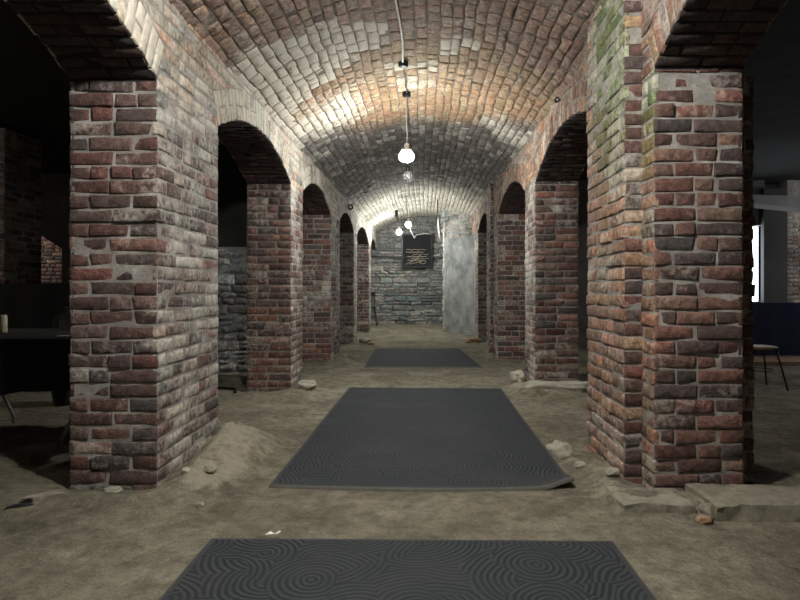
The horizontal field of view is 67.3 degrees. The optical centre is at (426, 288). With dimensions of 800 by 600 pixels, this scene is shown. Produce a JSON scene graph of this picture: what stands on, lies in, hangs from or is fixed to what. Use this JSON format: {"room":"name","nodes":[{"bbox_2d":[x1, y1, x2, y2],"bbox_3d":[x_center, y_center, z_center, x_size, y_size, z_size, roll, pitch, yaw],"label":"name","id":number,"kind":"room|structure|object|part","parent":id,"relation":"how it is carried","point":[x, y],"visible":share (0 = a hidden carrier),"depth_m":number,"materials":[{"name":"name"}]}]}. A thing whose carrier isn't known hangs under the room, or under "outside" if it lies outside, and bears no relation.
{"room":"underground passage","nodes":[
{"label":"underground passage","id":0,"kind":"room"},
{"bbox_2d":[0,128,41,282],"bbox_3d":[-5.411,-0.367,7.550,0.701,3.135,0.718,0,0,0],"label":"brick pier","id":1,"kind":"object","parent":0,"point":[20,155],"visible":0.61,"depth_m":7.48,"materials":[{"name":"brown brick"}]},
{"bbox_2d":[41,236,61,282],"bbox_3d":[-8.100,-0.470,12.144,5.800,3.300,0.312,0,0,0],"label":"wall","id":2,"kind":"structure","parent":0,"point":[51,254],"depth_m":12.00,"materials":[{"name":"brick"}]},
{"bbox_2d":[41,174,70,282],"bbox_3d":[-6.500,-0.470,10.500,9.000,3.300,0.200,0,0,0],"label":"wall","id":3,"kind":"structure","parent":0,"point":[55,191],"depth_m":10.40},
{"bbox_2d":[0,0,225,173],"bbox_3d":[-6.446,-2.060,8.000,9.108,0.120,24.000,0,0,0],"label":"ceiling","id":4,"kind":"structure","parent":0,"point":[34,89],"depth_m":6.11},
{"bbox_2d":[4,0,375,249],"bbox_3d":[-1.674,-0.410,7.008,0.498,3.180,20.216,0,0,0],"label":"wall","id":5,"kind":"structure","parent":0,"point":[108,40],"depth_m":3.51,"materials":[{"name":"brick"}]},
{"bbox_2d":[218,149,246,246],"bbox_3d":[-3.075,-0.470,8.700,2.250,3.300,0.200,0,0,0],"label":"wall","id":6,"kind":"structure","parent":0,"point":[232,186],"depth_m":8.60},
{"bbox_2d":[218,247,303,372],"bbox_3d":[-2.990,0.311,7.825,2.789,1.739,0.356,0,0,0],"label":"wall","id":7,"kind":"structure","parent":0,"point":[232,261],"depth_m":7.71,"materials":[{"name":"stone"}]},
{"bbox_2d":[168,0,603,231],"bbox_3d":[-0.132,-1.868,7.000,3.066,0.708,20.007,0,0,0],"label":"ceiling","id":8,"kind":"structure","parent":0,"point":[481,76],"depth_m":5.41,"materials":[{"name":"brick"}]},
{"bbox_2d":[395,0,417,195],"bbox_3d":[-0.213,-2.023,7.100,0.090,0.050,12.400,0,0,0],"label":"conduit","id":9,"kind":"object","parent":8,"relation":"attached to","point":[404,63],"visible":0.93,"depth_m":5.39,"materials":[{"name":"black metal"}]},
{"bbox_2d":[399,97,413,162],"bbox_3d":[-0.213,-1.679,6.250,0.156,0.718,0.156,0,0,0],"label":"hanging lamp","id":10,"kind":"object","parent":9,"relation":"hanging from","point":[406,155],"visible":1,"depth_m":6.21,"materials":[{"name":"white glass"}]},
{"bbox_2d":[401,143,411,151],"bbox_3d":[-0.213,-1.478,6.250,0.112,0.084,0.112,0,0,0],"label":"socket","id":11,"kind":"object","parent":10,"relation":"attached to","point":[406,148],"depth_m":6.22,"materials":[{"name":"white plastic"}]},
{"bbox_3d":[-0.213,-1.383,6.250,0.156,0.126,0.156,0,0,0],"label":"bulb","id":12,"kind":"part","parent":10,"relation":"part of","materials":[{"name":"white glass"}]},
{"bbox_3d":[-0.213,-1.774,6.250,0.021,0.528,0.008,0,0,0],"label":"cord","id":13,"kind":"part","parent":10,"relation":"part of","materials":[{"name":"white plastic"}]},
{"bbox_2d":[403,118,412,182],"bbox_3d":[-0.228,-1.648,7.150,0.128,0.780,0.128,0,0,0],"label":"lamp","id":14,"kind":"object","parent":8,"relation":"hanging from","point":[407,175],"visible":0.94,"depth_m":7.13,"materials":[{"name":"glass"}]},
{"bbox_3d":[-0.228,-1.343,7.150,0.096,0.126,0.096,0,0,0],"label":"bulb","id":15,"kind":"part","parent":14,"relation":"part of","materials":[{"name":"clear glass"}]},
{"bbox_2d":[406,203,410,227],"bbox_3d":[-0.410,-1.678,13.028,0.120,0.677,0.265,0,0,0],"label":"lamp","id":16,"kind":"object","parent":8,"relation":"hanging from","point":[408,224],"visible":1,"depth_m":13.06,"materials":[{"name":"white glass"}]},
{"bbox_2d":[408,205,431,237],"bbox_3d":[-0.156,-1.615,14.470,0.611,0.803,0.077,0,0,-19],"label":"cable","id":17,"kind":"object","parent":8,"relation":"hanging from","point":[408,205],"visible":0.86,"depth_m":14.40,"materials":[{"name":"white plastic"}]},
{"bbox_2d":[437,199,440,239],"bbox_3d":[0.269,-1.568,13.597,0.074,0.922,0.048,0,0,23],"label":"hanging cable","id":18,"kind":"object","parent":8,"relation":"hanging from","point":[438,224],"visible":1,"depth_m":13.59,"materials":[{"name":"white plastic"}]},
{"bbox_2d":[0,323,799,599],"bbox_3d":[0.500,0.994,8.000,23.000,0.229,24.000,0,0,0],"label":"floor","id":19,"kind":"structure","parent":0,"point":[81,544],"depth_m":2.96,"materials":[{"name":"brown soil"}]},
{"bbox_2d":[3,502,33,509],"bbox_3d":[-1.991,1.058,2.931,0.130,0.024,0.034,0,0,-39],"label":"flake","id":20,"kind":"object","parent":19,"relation":"on","point":[25,504],"visible":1,"depth_m":2.92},
{"bbox_2d":[0,283,70,391],"bbox_3d":[-4.825,0.510,6.325,3.550,1.140,0.090,0,0,0],"label":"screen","id":21,"kind":"object","parent":19,"relation":"on","point":[26,305],"visible":0.22,"depth_m":6.30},
{"bbox_2d":[2,395,69,448],"bbox_3d":[-2.900,0.706,4.450,1.700,0.738,1.000,0,0,0],"label":"folding table","id":22,"kind":"object","parent":19,"relation":"on","point":[4,397],"visible":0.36,"depth_m":4.82,"materials":[{"name":"grey metal"}]},
{"bbox_3d":[-3.390,0.715,4.830,0.146,0.720,0.026,0,0,0],"label":"leg","id":23,"kind":"part","parent":22,"relation":"part of","materials":[{"name":"grey metal"}]},
{"bbox_2d":[0,328,70,394],"bbox_3d":[-2.898,0.520,4.447,1.838,0.390,1.140,0,0,0],"label":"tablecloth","id":24,"kind":"object","parent":22,"relation":"on","point":[30,358],"visible":0.31,"depth_m":3.93,"materials":[{"name":"black fabric"}]},
{"bbox_2d":[0,315,7,332],"bbox_3d":[-3.120,0.257,4.400,0.072,0.133,0.072,0,0,0],"label":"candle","id":25,"kind":"object","parent":24,"relation":"on","point":[3,318],"visible":1,"depth_m":4.38,"materials":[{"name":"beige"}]},
{"bbox_2d":[58,315,70,329],"bbox_3d":[-2.845,0.262,4.732,0.110,0.120,0.025,0,0,0],"label":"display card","id":26,"kind":"object","parent":24,"relation":"on","point":[64,321],"visible":0.73,"depth_m":4.73,"materials":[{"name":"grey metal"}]},
{"bbox_3d":[-2.410,0.715,4.050,0.146,0.720,0.026,0,0,0],"label":"leg","id":27,"kind":"part","parent":22,"relation":"part of","materials":[{"name":"grey metal"}]},
{"bbox_2d":[20,491,64,501],"bbox_3d":[-1.934,1.040,3.019,0.189,0.038,0.048,0,0,-34],"label":"flake","id":28,"kind":"object","parent":19,"relation":"on","point":[35,497],"visible":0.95,"depth_m":3.00,"materials":[{"name":"beige stone"}]},
{"bbox_2d":[103,486,122,492],"bbox_3d":[-1.635,1.046,3.118,0.101,0.041,0.069,0,0,0],"label":"stone","id":29,"kind":"object","parent":19,"relation":"on","point":[116,489],"visible":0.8,"depth_m":3.10,"materials":[{"name":"beige stone"}]},
{"bbox_2d":[69,77,218,490],"bbox_3d":[-1.675,0.033,3.666,0.494,2.335,0.974,0,0,0],"label":"brick pier","id":30,"kind":"object","parent":19,"relation":"on","point":[143,161],"visible":0.96,"depth_m":3.21,"materials":[{"name":"red brick"}]},
{"bbox_2d":[180,467,189,472],"bbox_3d":[-1.329,0.997,3.301,0.049,0.032,0.061,0,0,-33],"label":"stone","id":31,"kind":"object","parent":19,"relation":"on","point":[185,469],"visible":0.96,"depth_m":3.28,"materials":[{"name":"beige stone"}]},
{"bbox_2d":[195,501,203,506],"bbox_3d":[-1.131,1.071,2.980,0.045,0.027,0.034,0,0,0],"label":"stone","id":32,"kind":"object","parent":19,"relation":"on","point":[198,504],"visible":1,"depth_m":2.97,"materials":[{"name":"beige stone"}]},
{"bbox_2d":[203,464,217,472],"bbox_3d":[-1.200,0.994,3.320,0.081,0.048,0.063,0,0,31],"label":"stone","id":33,"kind":"object","parent":19,"relation":"on","point":[209,468],"visible":1,"depth_m":3.30,"materials":[{"name":"beige stone"}]},
{"bbox_2d":[218,386,236,392],"bbox_3d":[-2.253,1.068,6.435,0.728,0.032,0.168,0,0,29],"label":"hose","id":34,"kind":"object","parent":19,"relation":"on","point":[219,387],"visible":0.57,"depth_m":6.42,"materials":[{"name":"black rubber"}]},
{"bbox_2d":[246,184,302,391],"bbox_3d":[-1.675,0.033,6.650,0.498,2.335,0.619,0,0,0],"label":"brick pier","id":35,"kind":"object","parent":19,"relation":"on","point":[274,282],"visible":0.97,"depth_m":6.35,"materials":[{"name":"red brick"}]},
{"bbox_2d":[294,380,316,389],"bbox_3d":[-1.266,1.001,6.278,0.250,0.100,0.272,0,0,0],"label":"stone","id":36,"kind":"object","parent":19,"relation":"on","point":[302,384],"visible":0.98,"depth_m":6.21,"materials":[{"name":"beige stone"}]},
{"bbox_2d":[302,215,339,360],"bbox_3d":[-1.675,0.033,9.440,0.494,2.335,0.938,0,0,0],"label":"brick pier","id":37,"kind":"object","parent":19,"relation":"on","point":[321,233],"visible":0.81,"depth_m":8.98,"materials":[{"name":"red brick"}]},
{"bbox_2d":[340,233,356,343],"bbox_3d":[-1.673,0.033,12.076,0.492,2.335,0.571,0,0,0],"label":"brick pier","id":38,"kind":"object","parent":19,"relation":"on","point":[348,241],"visible":0.47,"depth_m":11.80,"materials":[{"name":"red brick"}]},
{"bbox_2d":[357,244,370,332],"bbox_3d":[-1.674,0.033,15.150,0.495,2.335,0.518,0,0,0],"label":"brick pier","id":39,"kind":"object","parent":19,"relation":"on","point":[363,250],"visible":0.56,"depth_m":14.90,"materials":[{"name":"red brick"}]},
{"bbox_2d":[359,338,370,342],"bbox_3d":[-1.216,1.008,11.743,0.239,0.118,0.259,0,0,0],"label":"stone","id":40,"kind":"object","parent":19,"relation":"on","point":[363,340],"visible":0.93,"depth_m":11.66,"materials":[{"name":"beige stone"}]},
{"bbox_2d":[371,292,377,325],"bbox_3d":[-1.560,0.536,16.320,0.420,0.932,0.480,0,0,0],"label":"cafe chair","id":41,"kind":"object","parent":19,"relation":"on","point":[372,293],"visible":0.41,"depth_m":16.17,"materials":[{"name":"black metal"}]},
{"bbox_2d":[159,538,656,599],"bbox_3d":[-0.064,1.075,1.660,1.733,0.031,1.820,0,0,0],"label":"floor mat","id":42,"kind":"object","parent":19,"relation":"on","point":[224,568],"visible":1,"depth_m":2.25,"materials":[{"name":"rubber"}]},
{"bbox_2d":[269,387,573,491],"bbox_3d":[-0.030,1.055,4.860,1.664,0.071,3.300,0,0,0],"label":"floor mat","id":43,"kind":"object","parent":19,"relation":"on","point":[371,439],"visible":1,"depth_m":4.02,"materials":[{"name":"rubber"}]},
{"bbox_2d":[364,348,482,367],"bbox_3d":[-0.074,1.075,9.485,1.686,0.031,2.530,0,0,0],"label":"floor mat","id":44,"kind":"object","parent":19,"relation":"on","point":[381,357],"visible":0.98,"depth_m":9.14,"materials":[{"name":"rubber"}]},
{"bbox_2d":[468,337,480,342],"bbox_3d":[0.960,1.030,12.146,0.257,0.115,0.238,0,0,-35],"label":"loose stone","id":45,"kind":"object","parent":19,"relation":"on","point":[474,339],"visible":0.87,"depth_m":12.06,"materials":[{"name":"brown stone"}]},
{"bbox_2d":[474,233,486,341],"bbox_3d":[1.282,0.010,12.749,0.500,2.380,0.925,0,0,0],"label":"brick pier","id":46,"kind":"object","parent":19,"relation":"on","point":[480,249],"visible":0.48,"depth_m":12.30,"materials":[{"name":"red brick"}]},
{"bbox_2d":[486,182,524,358],"bbox_3d":[1.299,-0.290,9.835,0.551,2.980,1.190,0,0,0],"label":"brick pier","id":47,"kind":"object","parent":19,"relation":"on","point":[505,257],"visible":0.89,"depth_m":9.25,"materials":[{"name":"red brick"}]},
{"bbox_2d":[510,370,526,382],"bbox_3d":[1.010,0.968,6.614,0.152,0.170,0.267,0,0,-6],"label":"stone block","id":48,"kind":"object","parent":19,"relation":"on","point":[518,375],"visible":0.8,"depth_m":6.54,"materials":[{"name":"beige stone"}]},
{"bbox_2d":[524,180,578,380],"bbox_3d":[1.396,0.010,6.774,0.493,2.380,0.668,0,0,0],"label":"brick pier","id":49,"kind":"object","parent":19,"relation":"on","point":[551,242],"visible":0.94,"depth_m":6.45,"materials":[{"name":"red brick"}]},
{"bbox_2d":[521,380,587,391],"bbox_3d":[1.359,1.034,6.291,0.758,0.147,0.245,0,0,0],"label":"footing","id":50,"kind":"object","parent":19,"relation":"on","point":[574,385],"visible":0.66,"depth_m":6.20,"materials":[{"name":"stone"}]},
{"bbox_2d":[546,439,573,457],"bbox_3d":[0.870,1.076,3.932,0.174,0.154,0.222,0,0,0],"label":"stone block","id":51,"kind":"object","parent":19,"relation":"on","point":[557,449],"visible":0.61,"depth_m":3.87,"materials":[{"name":"beige stone"}]},
{"bbox_2d":[574,461,586,467],"bbox_3d":[0.928,1.062,3.620,0.078,0.046,0.068,0,0,0],"label":"loose stone","id":52,"kind":"object","parent":19,"relation":"on","point":[578,464],"visible":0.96,"depth_m":3.60,"materials":[{"name":"beige stone"}]},
{"bbox_2d":[604,467,619,476],"bbox_3d":[1.019,1.007,3.300,0.084,0.047,0.068,0,0,0],"label":"loose stone","id":53,"kind":"object","parent":19,"relation":"on","point":[610,471],"visible":1,"depth_m":3.28,"materials":[{"name":"beige stone"}]},
{"bbox_2d":[605,486,696,513],"bbox_3d":[1.110,1.067,2.983,0.377,0.107,0.263,0,0,0],"label":"stone slab","id":54,"kind":"object","parent":19,"relation":"on","point":[667,502],"visible":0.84,"depth_m":2.88,"materials":[{"name":"beige stone"}]},
{"bbox_2d":[586,0,755,490],"bbox_3d":[1.436,-0.300,3.619,0.726,3.000,0.968,0,0,0],"label":"brick pier","id":55,"kind":"object","parent":19,"relation":"on","point":[671,290],"visible":0.98,"depth_m":3.16,"materials":[{"name":"red brick"}]},
{"bbox_2d":[695,514,712,524],"bbox_3d":[1.284,1.073,2.781,0.082,0.052,0.067,0,0,0],"label":"loose stone","id":56,"kind":"object","parent":19,"relation":"on","point":[702,519],"visible":0.96,"depth_m":2.76,"materials":[{"name":"brown stone"}]},
{"bbox_2d":[698,502,715,519],"bbox_3d":[1.322,1.053,2.830,0.064,0.094,0.077,0,0,-39],"label":"loose stone","id":57,"kind":"object","parent":19,"relation":"on","point":[704,508],"visible":0.74,"depth_m":2.81,"materials":[{"name":"beige stone"}]},
{"bbox_2d":[685,483,799,522],"bbox_3d":[1.661,1.056,2.937,0.656,0.129,0.351,0,0,0],"label":"stone slab","id":58,"kind":"object","parent":19,"relation":"on","point":[760,503],"visible":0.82,"depth_m":2.82,"materials":[{"name":"beige stone"}]},
{"bbox_2d":[752,344,788,390],"bbox_3d":[3.590,0.641,6.550,0.480,0.882,0.420,0,0,0],"label":"stool","id":59,"kind":"object","parent":19,"relation":"on","point":[755,347],"visible":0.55,"depth_m":6.41,"materials":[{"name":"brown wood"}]},
{"bbox_3d":[3.780,0.865,6.710,0.020,0.435,0.133,0,0,45],"label":"leg","id":60,"kind":"part","parent":59,"relation":"part of","materials":[{"name":"black metal"}]},
{"bbox_3d":[3.620,0.635,6.550,0.380,0.030,0.380,0,0,0],"label":"seat","id":61,"kind":"part","parent":59,"relation":"part of","materials":[{"name":"brown wood"}]},
{"bbox_3d":[3.780,0.865,6.390,0.133,0.435,0.020,0,0,45],"label":"leg","id":62,"kind":"part","parent":59,"relation":"part of","materials":[{"name":"black metal"}]},
{"bbox_2d":[761,189,787,301],"bbox_3d":[6.335,-0.320,10.950,0.430,3.000,0.100,0,0,0],"label":"timber post","id":63,"kind":"object","parent":19,"relation":"on","point":[774,223],"visible":0.64,"depth_m":10.90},
{"bbox_2d":[752,302,799,355],"bbox_3d":[5.950,0.645,9.325,3.300,0.870,0.074,0,0,0],"label":"screen","id":64,"kind":"object","parent":19,"relation":"on","point":[777,324],"visible":0.49,"depth_m":9.30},
{"bbox_2d":[753,356,799,365],"bbox_3d":[6.100,1.100,8.800,3.800,0.160,0.800,0,0,0],"label":"kerb","id":65,"kind":"object","parent":19,"relation":"on","point":[758,360],"depth_m":8.44,"materials":[{"name":"brown wood"}]},
{"bbox_2d":[371,216,443,323],"bbox_3d":[-0.093,-0.520,17.108,4.215,3.400,0.383,0,0,0],"label":"wall","id":66,"kind":"structure","parent":0,"point":[402,295],"depth_m":17.00,"materials":[{"name":"stone"}]},
{"bbox_2d":[371,256,442,258],"bbox_3d":[-0.500,-0.896,16.868,2.801,0.102,0.076,0,0,-1],"label":"pipe","id":67,"kind":"object","parent":66,"relation":"attached to","point":[371,256],"visible":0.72,"depth_m":16.86,"materials":[{"name":"grey metal"}]},
{"bbox_2d":[401,233,431,267],"bbox_3d":[-0.285,-1.080,16.867,0.870,0.960,0.055,0,0,0],"label":"wall panel","id":68,"kind":"object","parent":66,"relation":"attached to","point":[420,246],"visible":1,"depth_m":16.86,"materials":[{"name":"black metal"}]},
{"bbox_2d":[440,211,474,334],"bbox_3d":[0.969,-0.545,14.540,0.397,3.450,2.067,0,0,-29],"label":"wall","id":69,"kind":"structure","parent":0,"point":[458,302],"depth_m":14.58,"materials":[{"name":"concrete"}]},
{"bbox_2d":[471,0,788,235],"bbox_3d":[1.363,-0.445,7.029,0.550,3.250,20.062,0,0,-1],"label":"wall","id":70,"kind":"structure","parent":0,"point":[675,34],"depth_m":3.18,"materials":[{"name":"brick"}]},
{"bbox_2d":[578,180,799,346],"bbox_3d":[6.500,-0.470,11.146,9.000,3.300,0.308,0,0,0],"label":"wall","id":71,"kind":"structure","parent":0,"point":[758,185],"depth_m":11.02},
{"bbox_2d":[752,227,757,300],"bbox_3d":[5.970,-0.470,11.280,0.500,1.400,0.001,0,0,0],"label":"window","id":72,"kind":"structure","parent":71,"relation":"in","point":[755,238],"depth_m":11.28,"materials":[{"name":"white glass"}]},
{"bbox_2d":[579,0,799,188],"bbox_3d":[6.275,-2.060,8.000,9.450,0.120,24.000,0,0,0],"label":"ceiling","id":73,"kind":"structure","parent":0,"point":[774,64],"depth_m":6.37,"materials":[{"name":"grey paint"}]},
{"bbox_2d":[758,226,760,300],"bbox_3d":[0.000,-0.570,17.425,22.000,3.500,0.150,0,0,0],"label":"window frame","id":74,"kind":"structure","parent":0,"point":[759,227],"depth_m":17.35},
{"bbox_2d":[753,195,799,212],"bbox_3d":[6.000,-1.175,8.975,3.200,0.450,0.350,0,0,0],"label":"ceiling beam","id":75,"kind":"structure","parent":0,"point":[770,202],"depth_m":8.80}
]}

